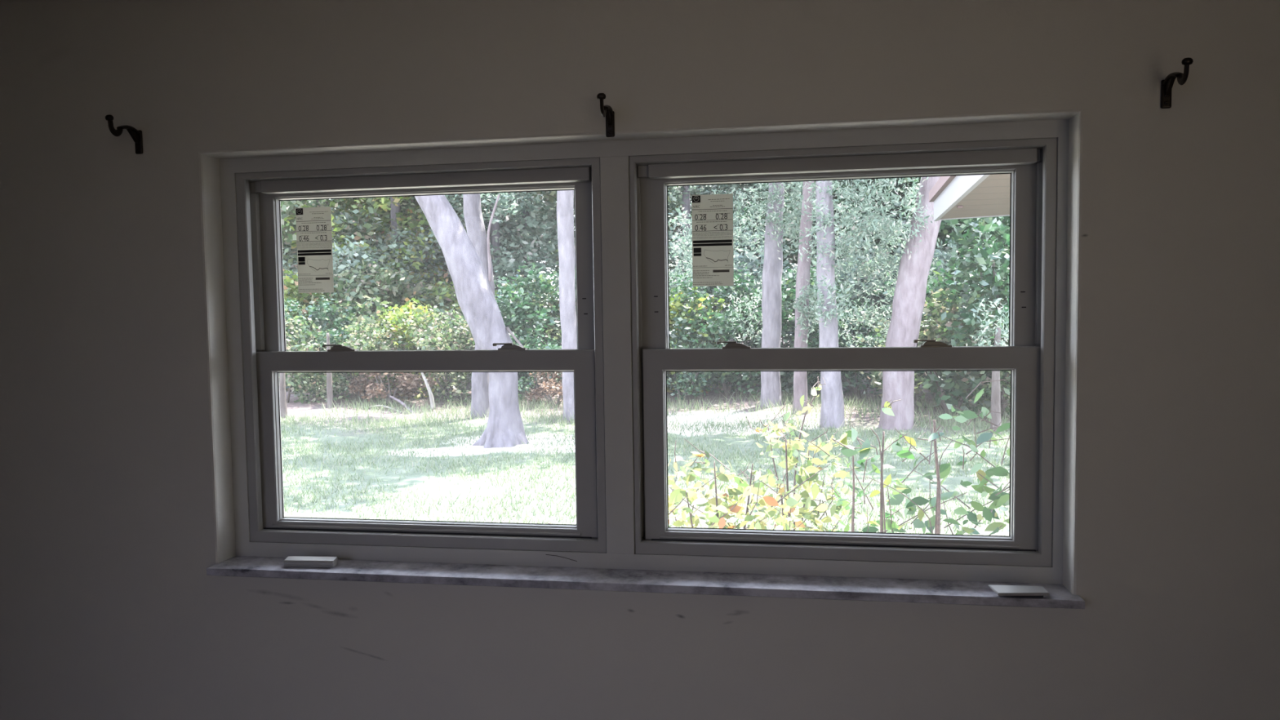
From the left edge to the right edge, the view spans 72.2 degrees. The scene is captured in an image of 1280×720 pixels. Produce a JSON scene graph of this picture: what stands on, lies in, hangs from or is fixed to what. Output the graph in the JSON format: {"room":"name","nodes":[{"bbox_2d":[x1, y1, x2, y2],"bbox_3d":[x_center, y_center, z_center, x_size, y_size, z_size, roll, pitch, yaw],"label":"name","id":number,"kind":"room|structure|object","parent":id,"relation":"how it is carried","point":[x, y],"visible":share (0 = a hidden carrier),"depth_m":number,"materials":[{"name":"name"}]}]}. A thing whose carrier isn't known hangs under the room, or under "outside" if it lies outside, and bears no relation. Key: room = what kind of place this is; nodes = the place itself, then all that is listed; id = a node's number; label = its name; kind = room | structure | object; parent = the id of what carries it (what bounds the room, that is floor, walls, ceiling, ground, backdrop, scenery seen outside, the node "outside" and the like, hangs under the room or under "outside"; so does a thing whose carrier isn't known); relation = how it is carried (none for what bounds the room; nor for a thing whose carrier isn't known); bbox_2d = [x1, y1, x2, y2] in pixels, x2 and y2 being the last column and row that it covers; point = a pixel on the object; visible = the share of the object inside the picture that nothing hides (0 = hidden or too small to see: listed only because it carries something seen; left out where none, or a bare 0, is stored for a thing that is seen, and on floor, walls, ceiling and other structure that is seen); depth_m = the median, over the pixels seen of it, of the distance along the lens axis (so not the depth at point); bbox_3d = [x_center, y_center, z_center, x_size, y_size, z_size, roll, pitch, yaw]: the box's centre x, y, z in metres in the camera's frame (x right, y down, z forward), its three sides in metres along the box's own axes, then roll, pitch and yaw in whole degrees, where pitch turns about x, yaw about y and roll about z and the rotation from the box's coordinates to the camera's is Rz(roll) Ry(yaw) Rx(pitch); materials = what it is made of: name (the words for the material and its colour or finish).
{"room":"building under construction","nodes":[
{"label":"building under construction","id":0,"kind":"room"},
{"bbox_2d":[0,0,1279,719],"bbox_3d":[0.050,0.259,2.065,5.600,2.450,0.240,0,3,9],"label":"wall","id":1,"kind":"structure","parent":0,"point":[117,491],"depth_m":1.95,"materials":[{"name":"white paint"}]},
{"bbox_2d":[105,115,142,154],"bbox_3d":[-1.208,-0.527,2.053,0.020,0.074,0.099,0,3,9],"label":"curtain rod bracket","id":2,"kind":"object","parent":1,"relation":"attached to","point":[136,135],"visible":1,"depth_m":2.07,"materials":[{"name":"brown metal"}]},
{"bbox_2d":[107,120,123,136],"bbox_3d":[-1.212,-0.535,2.027,0.007,0.036,0.044,0,3,9],"label":"cup","id":3,"kind":"object","parent":2,"relation":"on","point":[117,132],"depth_m":2.02,"materials":[{"name":"brown metal"}]},
{"bbox_2d":[235,157,606,552],"bbox_3d":[-0.527,-0.006,2.143,0.914,0.916,0.089,0,3,9],"label":"window","id":4,"kind":"structure","parent":1,"relation":"in","point":[260,195],"depth_m":2.13,"materials":[{"name":"grey plastic"}]},
{"bbox_2d":[295,206,333,293],"bbox_3d":[-0.820,-0.277,2.210,0.096,0.214,0.001,0,3,9],"label":"window sticker","id":5,"kind":"object","parent":4,"relation":"attached to","point":[313,224],"visible":1,"depth_m":2.21,"materials":[{"name":"white paper"}]},
{"bbox_2d":[301,241,331,279],"bbox_3d":[-0.820,-0.249,2.211,0.093,0.094,0.001,0,3,9],"label":"print","id":6,"kind":"object","parent":5,"relation":"attached to","point":[317,278],"depth_m":2.21},
{"bbox_2d":[596,93,614,137],"bbox_3d":[-0.073,-0.520,1.866,0.020,0.074,0.099,0,3,9],"label":"curtain rod bracket","id":7,"kind":"object","parent":1,"relation":"attached to","point":[606,110],"visible":1,"depth_m":1.90,"materials":[{"name":"brown metal"}]},
{"bbox_2d":[600,98,606,117],"bbox_3d":[-0.077,-0.528,1.841,0.007,0.036,0.044,0,3,9],"label":"cup","id":8,"kind":"object","parent":7,"relation":"on","point":[602,108],"depth_m":1.83,"materials":[{"name":"brown metal"}]},
{"bbox_2d":[219,119,1068,584],"bbox_3d":[-0.053,-0.008,2.064,1.950,0.986,0.103,0,3,9],"label":"trim","id":9,"kind":"structure","parent":1,"relation":"attached to","point":[614,155],"depth_m":2.01,"materials":[{"name":"white"}]},
{"bbox_2d":[206,555,1084,608],"bbox_3d":[-0.057,0.498,2.008,1.968,0.018,0.136,0,3,9],"label":"window sill","id":10,"kind":"structure","parent":1,"relation":"attached to","point":[841,588],"depth_m":1.96,"materials":[{"name":"grey stone"}]},
{"bbox_2d":[283,555,337,567],"bbox_3d":[-0.791,0.484,2.105,0.123,0.020,0.028,-1,3,5],"label":"block","id":11,"kind":"object","parent":10,"relation":"on","point":[291,561],"visible":1,"depth_m":2.10,"materials":[{"name":"grey plastic"}]},
{"bbox_2d":[988,584,1048,597],"bbox_3d":[0.784,0.479,1.815,0.111,0.018,0.041,-1,3,1],"label":"plate","id":12,"kind":"object","parent":10,"relation":"on","point":[1001,590],"visible":1,"depth_m":1.81,"materials":[{"name":"grey plastic"}]},
{"bbox_2d":[629,137,1057,566],"bbox_3d":[0.437,-0.011,1.983,0.917,0.916,0.089,0,3,9],"label":"window","id":13,"kind":"structure","parent":1,"relation":"in","point":[1031,164],"depth_m":1.95,"materials":[{"name":"grey plastic"}]},
{"bbox_2d":[691,193,733,286],"bbox_3d":[0.170,-0.279,2.046,0.096,0.213,0.001,0,3,9],"label":"window sticker","id":14,"kind":"object","parent":13,"relation":"attached to","point":[713,259],"visible":1,"depth_m":2.05,"materials":[{"name":"white paper"}]},
{"bbox_2d":[692,231,732,272],"bbox_3d":[0.170,-0.251,2.048,0.093,0.093,0.001,0,3,9],"label":"print","id":15,"kind":"object","parent":14,"relation":"attached to","point":[722,270],"depth_m":2.05},
{"bbox_2d":[1160,57,1193,108],"bbox_3d":[1.030,-0.531,1.684,0.020,0.074,0.099,0,3,9],"label":"curtain rod bracket","id":16,"kind":"object","parent":1,"relation":"attached to","point":[1166,85],"visible":1,"depth_m":1.71,"materials":[{"name":"brown metal"}]},
{"bbox_2d":[1177,64,1189,84],"bbox_3d":[1.026,-0.538,1.658,0.007,0.036,0.044,0,3,9],"label":"cup","id":17,"kind":"object","parent":16,"relation":"on","point":[1181,77],"depth_m":1.65,"materials":[{"name":"brown metal"}]},
{"label":"outside","id":18,"kind":"structure","parent":0,"visible":0},
{"bbox_2d":[280,337,1010,535],"bbox_3d":[3.381,0.310,22.840,52.000,0.480,41.760,0,3,9],"label":"ground","id":19,"kind":"structure","parent":18,"point":[428,485],"depth_m":10.73,"materials":[{"name":"green plant"}]},
{"bbox_2d":[279,340,288,418],"bbox_3d":[-6.332,0.300,15.563,0.168,1.747,0.163,0,3,9],"label":"sapling","id":20,"kind":"object","parent":19,"relation":"on","point":[283,410],"visible":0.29,"depth_m":15.55,"materials":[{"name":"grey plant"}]},
{"bbox_2d":[279,311,339,404],"bbox_3d":[-7.314,0.001,17.808,2.432,2.041,2.657,-1,3,2],"label":"shrub","id":21,"kind":"object","parent":19,"relation":"on","point":[306,378],"visible":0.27,"depth_m":17.70,"materials":[{"name":"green plant"}]},
{"bbox_2d":[280,198,355,275],"bbox_3d":[-10.009,-4.229,24.749,5.915,9.296,6.230,2,4,36],"label":"tree","id":22,"kind":"object","parent":19,"relation":"on","point":[354,198],"visible":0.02,"depth_m":25.10,"materials":[{"name":"green plant"}]},
{"bbox_2d":[282,240,362,382],"bbox_3d":[-8.829,-1.228,22.388,4.833,4.145,3.453,-4,4,-40],"label":"shrub","id":23,"kind":"object","parent":19,"relation":"on","point":[292,267],"visible":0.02,"depth_m":21.73,"materials":[{"name":"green plant"}]},
{"bbox_2d":[326,333,334,408],"bbox_3d":[-6.006,0.233,16.957,0.170,1.514,0.160,0,3,9],"label":"sapling","id":24,"kind":"object","parent":19,"relation":"on","point":[329,375],"visible":0.62,"depth_m":16.93,"materials":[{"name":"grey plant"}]},
{"bbox_2d":[278,292,386,397],"bbox_3d":[-6.711,-0.269,18.650,2.191,2.439,2.629,0,3,12],"label":"shrub","id":25,"kind":"object","parent":19,"relation":"on","point":[315,308],"visible":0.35,"depth_m":18.58,"materials":[{"name":"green plant"}]},
{"bbox_2d":[283,269,391,377],"bbox_3d":[-7.829,-0.635,20.785,4.426,3.083,3.430,0,3,10],"label":"shrub","id":26,"kind":"object","parent":19,"relation":"on","point":[291,286],"visible":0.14,"depth_m":20.27,"materials":[{"name":"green plant"}]},
{"bbox_2d":[280,195,418,284],"bbox_3d":[-8.578,-4.707,23.226,6.388,10.323,6.728,-1,3,5],"label":"tree","id":27,"kind":"object","parent":19,"relation":"on","point":[287,209],"visible":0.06,"depth_m":21.82,"materials":[{"name":"green plant"}]},
{"bbox_2d":[285,315,418,404],"bbox_3d":[-5.722,0.046,18.035,2.524,1.906,2.310,0,3,19],"label":"shrub","id":28,"kind":"object","parent":19,"relation":"on","point":[358,342],"visible":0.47,"depth_m":17.78,"materials":[{"name":"green plant"}]},
{"bbox_2d":[284,199,429,346],"bbox_3d":[-7.575,-1.645,22.551,5.402,4.994,3.859,2,5,44],"label":"shrub","id":29,"kind":"object","parent":19,"relation":"on","point":[361,255],"visible":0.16,"depth_m":21.46,"materials":[{"name":"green plant"}]},
{"bbox_2d":[324,195,420,252],"bbox_3d":[-8.018,-4.953,25.324,6.676,10.401,6.134,-1,3,-3],"label":"tree","id":30,"kind":"object","parent":19,"relation":"on","point":[334,200],"visible":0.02,"depth_m":24.14,"materials":[{"name":"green plant"}]},
{"bbox_2d":[288,255,461,380],"bbox_3d":[-6.593,-0.761,21.437,4.989,3.579,3.548,0,3,6],"label":"shrub","id":31,"kind":"object","parent":19,"relation":"on","point":[352,285],"visible":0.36,"depth_m":20.59,"materials":[{"name":"green plant"}]},
{"bbox_2d":[281,195,482,292],"bbox_3d":[-6.297,-3.913,22.846,5.680,8.806,6.182,1,4,25],"label":"tree","id":32,"kind":"object","parent":19,"relation":"on","point":[395,209],"visible":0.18,"depth_m":22.24,"materials":[{"name":"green plant"}]},
{"bbox_2d":[365,404,400,412],"bbox_3d":[-4.923,0.962,16.863,1.386,0.187,0.054,1,4,31],"label":"fallen branch","id":33,"kind":"object","parent":19,"relation":"on","point":[375,405],"visible":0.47,"depth_m":16.84,"materials":[{"name":"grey wood"}]},
{"bbox_2d":[307,262,471,391],"bbox_3d":[-5.893,-0.705,20.573,3.890,3.209,4.251,-3,4,-29],"label":"shrub","id":34,"kind":"object","parent":19,"relation":"on","point":[378,305],"visible":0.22,"depth_m":19.97,"materials":[{"name":"green plant"}]},
{"bbox_2d":[344,347,446,404],"bbox_3d":[-4.876,0.355,17.669,1.782,1.222,1.786,-3,4,-33],"label":"shrub","id":35,"kind":"object","parent":19,"relation":"on","point":[406,386],"visible":0.74,"depth_m":17.61,"materials":[{"name":"brown plant"}]},
{"bbox_2d":[325,297,467,399],"bbox_3d":[-4.963,-0.166,18.975,2.630,2.360,3.394,2,5,43],"label":"shrub","id":36,"kind":"object","parent":19,"relation":"on","point":[404,313],"visible":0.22,"depth_m":18.43,"materials":[{"name":"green plant"}]},
{"bbox_2d":[389,395,413,412],"bbox_3d":[-4.560,0.888,16.897,0.909,0.365,0.071,2,5,44],"label":"fallen branch","id":37,"kind":"object","parent":19,"relation":"on","point":[400,402],"visible":0.8,"depth_m":16.92,"materials":[{"name":"grey wood"}]},
{"bbox_2d":[332,198,490,287],"bbox_3d":[-7.314,-3.681,27.415,5.442,7.502,5.732,-2,4,-26],"label":"tree","id":38,"kind":"object","parent":19,"relation":"on","point":[410,198],"visible":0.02,"depth_m":26.91,"materials":[{"name":"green plant"}]},
{"bbox_2d":[420,372,435,409],"bbox_3d":[-4.067,0.485,16.731,0.319,0.939,0.087,0,3,9],"label":"branch","id":39,"kind":"object","parent":19,"relation":"on","point":[429,391],"visible":0.73,"depth_m":16.71,"materials":[{"name":"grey wood"}]},
{"bbox_2d":[370,278,497,383],"bbox_3d":[-5.238,-0.570,21.497,3.430,2.826,4.426,-2,3,-16],"label":"shrub","id":40,"kind":"object","parent":19,"relation":"on","point":[435,292],"visible":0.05,"depth_m":20.95,"materials":[{"name":"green plant"}]},
{"bbox_2d":[395,304,475,406],"bbox_3d":[-3.833,0.001,18.201,2.366,2.292,3.326,0,3,7],"label":"shrub","id":41,"kind":"object","parent":19,"relation":"on","point":[436,337],"visible":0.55,"depth_m":17.71,"materials":[{"name":"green plant"}]},
{"bbox_2d":[339,191,535,311],"bbox_3d":[-5.524,-3.444,24.443,5.732,7.473,5.442,-2,4,-23],"label":"tree","id":42,"kind":"object","parent":19,"relation":"on","point":[403,202],"visible":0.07,"depth_m":22.72,"materials":[{"name":"green plant"}]},
{"bbox_2d":[381,191,551,348],"bbox_3d":[-6.026,-4.750,30.245,6.478,9.274,6.892,-4,5,-44],"label":"tree","id":43,"kind":"object","parent":19,"relation":"on","point":[521,192],"visible":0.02,"depth_m":29.65,"materials":[{"name":"green plant"}]},
{"bbox_2d":[414,195,529,448],"bbox_3d":[-2.960,-2.809,13.187,9.547,8.120,6.946,0,3,9],"label":"leaning tree","id":44,"kind":"object","parent":19,"relation":"on","point":[477,301],"visible":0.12,"depth_m":12.00,"materials":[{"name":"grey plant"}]},
{"bbox_2d":[369,191,574,299],"bbox_3d":[-3.940,-3.199,22.801,5.880,7.166,5.126,-1,3,-11],"label":"tree","id":45,"kind":"object","parent":19,"relation":"on","point":[513,207],"visible":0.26,"depth_m":22.31,"materials":[{"name":"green plant"}]},
{"bbox_2d":[462,193,500,418],"bbox_3d":[-2.813,-3.450,15.137,5.328,9.183,6.012,-3,4,-37],"label":"slim tree","id":46,"kind":"object","parent":19,"relation":"on","point":[473,215],"visible":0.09,"depth_m":15.13,"materials":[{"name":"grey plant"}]},
{"bbox_2d":[439,270,576,386],"bbox_3d":[-2.547,-0.689,20.646,4.251,2.800,3.890,-2,4,-24],"label":"shrub","id":47,"kind":"object","parent":19,"relation":"on","point":[548,330],"visible":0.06,"depth_m":19.83,"materials":[{"name":"green plant"}]},
{"bbox_2d":[480,193,574,298],"bbox_3d":[-3.522,-4.180,24.384,5.572,8.832,6.391,-4,4,-39],"label":"tree","id":48,"kind":"object","parent":19,"relation":"on","point":[526,223],"visible":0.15,"depth_m":23.26,"materials":[{"name":"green plant"}]},
{"bbox_2d":[493,255,576,388],"bbox_3d":[-2.354,-0.747,19.573,2.677,3.112,3.213,0,3,19],"label":"shrub","id":49,"kind":"object","parent":19,"relation":"on","point":[517,311],"visible":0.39,"depth_m":18.86,"materials":[{"name":"green plant"}]},
{"bbox_2d":[508,328,562,402],"bbox_3d":[-2.178,0.128,17.852,2.330,1.522,2.934,-2,3,-16],"label":"shrub","id":50,"kind":"object","parent":19,"relation":"on","point":[527,340],"visible":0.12,"depth_m":18.02,"materials":[{"name":"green plant"}]},
{"bbox_2d":[522,372,563,407],"bbox_3d":[-1.530,0.476,16.807,1.426,0.960,1.428,1,4,22],"label":"shrub","id":51,"kind":"object","parent":19,"relation":"on","point":[549,388],"visible":0.52,"depth_m":16.74,"materials":[{"name":"brown plant"}]},
{"bbox_2d":[510,195,575,293],"bbox_3d":[-1.878,-4.902,28.978,6.478,9.611,6.892,0,3,16],"label":"tree","id":52,"kind":"object","parent":19,"relation":"on","point":[552,235],"visible":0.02,"depth_m":27.97,"materials":[{"name":"green plant"}]},
{"bbox_2d":[556,190,577,421],"bbox_3d":[-1.382,-3.061,14.491,5.362,8.448,5.659,0,3,9],"label":"tree","id":53,"kind":"object","parent":19,"relation":"on","point":[565,198],"visible":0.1,"depth_m":14.37,"materials":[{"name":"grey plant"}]},
{"bbox_2d":[518,185,727,281],"bbox_3d":[-0.673,-4.512,24.567,6.728,9.474,6.388,0,3,8],"label":"tree","id":54,"kind":"object","parent":19,"relation":"on","point":[553,195],"visible":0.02,"depth_m":23.66,"materials":[{"name":"green plant"}]},
{"bbox_2d":[281,386,1010,431],"bbox_3d":[0.617,0.806,15.546,13.373,0.397,4.478,0,3,9],"label":"grass","id":55,"kind":"structure","parent":19,"relation":"on","point":[524,406],"depth_m":15.23,"materials":[{"name":"green plant"}]},
{"bbox_2d":[542,438,830,530],"bbox_3d":[0.256,0.997,4.136,1.244,1.204,0.773,0,3,9],"label":"bush","id":56,"kind":"object","parent":19,"relation":"on","point":[722,518],"visible":0.47,"depth_m":4.07,"materials":[{"name":"green plant"}]},
{"bbox_2d":[666,286,732,394],"bbox_3d":[0.704,-0.308,18.660,2.972,2.475,3.836,1,4,24],"label":"shrub","id":57,"kind":"object","parent":19,"relation":"on","point":[673,306],"visible":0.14,"depth_m":17.96,"materials":[{"name":"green plant"}]},
{"bbox_2d":[666,328,740,402],"bbox_3d":[0.706,0.049,17.701,2.780,1.616,2.207,1,4,32],"label":"shrub","id":58,"kind":"object","parent":19,"relation":"on","point":[680,382],"visible":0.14,"depth_m":17.29,"materials":[{"name":"green plant"}]},
{"bbox_2d":[666,225,755,395],"bbox_3d":[1.202,-1.131,20.169,3.047,3.953,4.264,0,3,12],"label":"shrub","id":59,"kind":"object","parent":19,"relation":"on","point":[710,291],"visible":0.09,"depth_m":19.49,"materials":[{"name":"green plant"}]},
{"bbox_2d":[667,186,789,341],"bbox_3d":[2.771,-5.219,28.266,6.892,10.210,6.479,-2,3,-14],"label":"tree","id":60,"kind":"object","parent":19,"relation":"on","point":[731,340],"visible":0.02,"depth_m":27.74,"materials":[{"name":"green plant"}]},
{"bbox_2d":[667,182,792,293],"bbox_3d":[1.572,-3.401,23.291,5.126,7.270,5.880,-1,3,-8],"label":"tree","id":61,"kind":"object","parent":19,"relation":"on","point":[686,208],"visible":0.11,"depth_m":22.51,"materials":[{"name":"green plant"}]},
{"bbox_2d":[668,261,795,397],"bbox_3d":[1.828,-0.547,17.715,2.921,2.898,2.434,-3,4,-27],"label":"shrub","id":62,"kind":"object","parent":19,"relation":"on","point":[733,378],"visible":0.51,"depth_m":17.60,"materials":[{"name":"green plant"}]},
{"bbox_2d":[674,182,816,407],"bbox_3d":[2.377,-3.070,15.840,5.072,8.209,5.253,2,4,40],"label":"tree","id":63,"kind":"object","parent":19,"relation":"on","point":[771,296],"visible":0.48,"depth_m":15.86,"materials":[{"name":"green plant"}]},
{"bbox_2d":[683,226,857,386],"bbox_3d":[2.845,-1.201,19.926,3.250,4.094,4.549,-4,5,-45],"label":"tree","id":64,"kind":"object","parent":19,"relation":"on","point":[754,262],"visible":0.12,"depth_m":19.40,"materials":[{"name":"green plant"}]},
{"bbox_2d":[668,182,880,279],"bbox_3d":[3.385,-3.865,24.411,6.391,8.018,5.572,0,3,7],"label":"tree","id":65,"kind":"object","parent":19,"relation":"on","point":[692,190],"visible":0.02,"depth_m":23.50,"materials":[{"name":"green plant"}]},
{"bbox_2d":[714,281,844,395],"bbox_3d":[3.007,-0.501,18.387,2.921,2.661,2.434,-3,4,-31],"label":"shrub","id":66,"kind":"object","parent":19,"relation":"on","point":[784,291],"visible":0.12,"depth_m":17.85,"materials":[{"name":"green plant"}]},
{"bbox_2d":[737,376,884,532],"bbox_3d":[0.892,0.838,4.553,0.737,1.481,0.618,-1,3,-3],"label":"bush","id":67,"kind":"object","parent":19,"relation":"on","point":[789,446],"visible":0.66,"depth_m":4.52,"materials":[{"name":"green plant"}]},
{"bbox_2d":[776,181,871,414],"bbox_3d":[3.255,-2.909,15.347,6.593,7.865,4.676,1,4,24],"label":"tree","id":68,"kind":"object","parent":19,"relation":"on","point":[802,302],"visible":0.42,"depth_m":14.74,"materials":[{"name":"grey plant"}]},
{"bbox_2d":[733,177,917,280],"bbox_3d":[4.910,-4.186,22.667,6.032,8.853,6.417,-1,3,0],"label":"tree","id":69,"kind":"object","parent":19,"relation":"on","point":[792,255],"visible":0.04,"depth_m":21.42,"materials":[{"name":"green plant"}]},
{"bbox_2d":[779,257,883,395],"bbox_3d":[3.778,-0.597,17.774,2.434,2.977,2.921,-1,3,-11],"label":"shrub","id":70,"kind":"object","parent":19,"relation":"on","point":[815,331],"visible":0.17,"depth_m":17.31,"materials":[{"name":"green plant"}]},
{"bbox_2d":[782,178,896,325],"bbox_3d":[6.113,-3.794,23.272,5.880,7.891,5.126,2,4,38],"label":"tree","id":71,"kind":"object","parent":19,"relation":"on","point":[873,180],"visible":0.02,"depth_m":21.98,"materials":[{"name":"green plant"}]},
{"bbox_2d":[781,232,899,391],"bbox_3d":[4.920,-1.149,19.909,4.549,3.952,3.250,-4,4,-39],"label":"shrub","id":72,"kind":"object","parent":19,"relation":"on","point":[856,287],"visible":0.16,"depth_m":18.97,"materials":[{"name":"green plant"}]},
{"bbox_2d":[795,178,906,428],"bbox_3d":[2.799,-2.780,13.539,5.976,7.901,4.984,0,3,9],"label":"tree","id":73,"kind":"object","parent":19,"relation":"on","point":[832,394],"visible":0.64,"depth_m":13.30,"materials":[{"name":"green plant"}]},
{"bbox_2d":[782,313,919,398],"bbox_3d":[4.535,-0.058,17.456,3.398,1.740,2.698,-1,3,4],"label":"shrub","id":74,"kind":"object","parent":19,"relation":"on","point":[847,383],"visible":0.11,"depth_m":17.14,"materials":[{"name":"green plant"}]},
{"bbox_2d":[832,176,946,430],"bbox_3d":[5.168,-2.712,12.930,5.824,7.760,5.584,0,3,9],"label":"tree","id":75,"kind":"object","parent":19,"relation":"on","point":[909,294],"visible":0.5,"depth_m":12.88,"materials":[{"name":"grey plant"}]},
{"bbox_2d":[835,200,973,336],"bbox_3d":[5.971,-1.407,19.901,3.047,4.324,4.264,-4,4,-41],"label":"shrub","id":76,"kind":"object","parent":19,"relation":"on","point":[941,255],"visible":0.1,"depth_m":19.27,"materials":[{"name":"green plant"}]},
{"bbox_2d":[863,316,964,399],"bbox_3d":[5.729,-0.021,16.876,2.698,1.709,3.398,0,3,19],"label":"shrub","id":77,"kind":"object","parent":19,"relation":"on","point":[925,335],"visible":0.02,"depth_m":16.38,"materials":[{"name":"green plant"}]},
{"bbox_2d":[828,378,1010,535],"bbox_3d":[1.325,0.849,3.944,0.975,1.492,0.678,0,3,9],"label":"bush","id":78,"kind":"object","parent":19,"relation":"on","point":[999,498],"visible":0.69,"depth_m":3.90,"materials":[{"name":"green plant"}]},
{"bbox_2d":[835,177,1008,275],"bbox_3d":[7.413,-4.210,21.441,5.585,9.130,5.942,1,4,31],"label":"tree","id":79,"kind":"object","parent":19,"relation":"on","point":[948,228],"visible":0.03,"depth_m":20.70,"materials":[{"name":"green plant"}]},
{"bbox_2d":[857,280,1010,420],"bbox_3d":[5.162,-0.097,14.697,3.283,2.464,3.587,0,3,18],"label":"shrub","id":80,"kind":"object","parent":19,"relation":"on","point":[933,326],"visible":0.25,"depth_m":14.30,"materials":[{"name":"green plant"}]},
{"bbox_2d":[864,242,1008,407],"bbox_3d":[6.480,-0.691,16.646,3.797,3.328,3.164,-2,3,-19],"label":"shrub","id":81,"kind":"object","parent":19,"relation":"on","point":[938,283],"visible":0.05,"depth_m":16.25,"materials":[{"name":"green plant"}]},
{"bbox_2d":[897,177,1006,284],"bbox_3d":[8.447,-4.488,19.898,6.032,9.913,6.417,-4,5,-43],"label":"tree","id":82,"kind":"object","parent":19,"relation":"on","point":[944,233],"visible":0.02,"depth_m":19.60,"materials":[{"name":"green plant"}]},
{"bbox_2d":[913,191,1010,419],"bbox_3d":[6.150,-0.945,14.238,3.408,4.293,4.089,0,3,15],"label":"shrub","id":83,"kind":"object","parent":19,"relation":"on","point":[993,273],"visible":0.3,"depth_m":13.61,"materials":[{"name":"green plant"}]},
{"bbox_2d":[965,288,1008,436],"bbox_3d":[5.078,0.097,12.276,0.973,2.185,0.715,0,3,9],"label":"slender tree","id":84,"kind":"object","parent":19,"relation":"on","point":[995,389],"visible":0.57,"depth_m":12.25,"materials":[{"name":"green plant"}]},
{"bbox_3d":[0.041,-0.979,2.662,9.000,0.360,1.080,0,3,9],"label":"roof eave","id":85,"kind":"object","parent":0,"visible":0},
{"bbox_2d":[928,173,1010,221],"bbox_3d":[4.165,-1.270,5.049,4.626,0.280,5.837,0,3,9],"label":"roof overhang","id":86,"kind":"object","parent":85,"relation":"attached to","point":[977,196],"visible":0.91,"depth_m":6.85,"materials":[{"name":"grey paint"}]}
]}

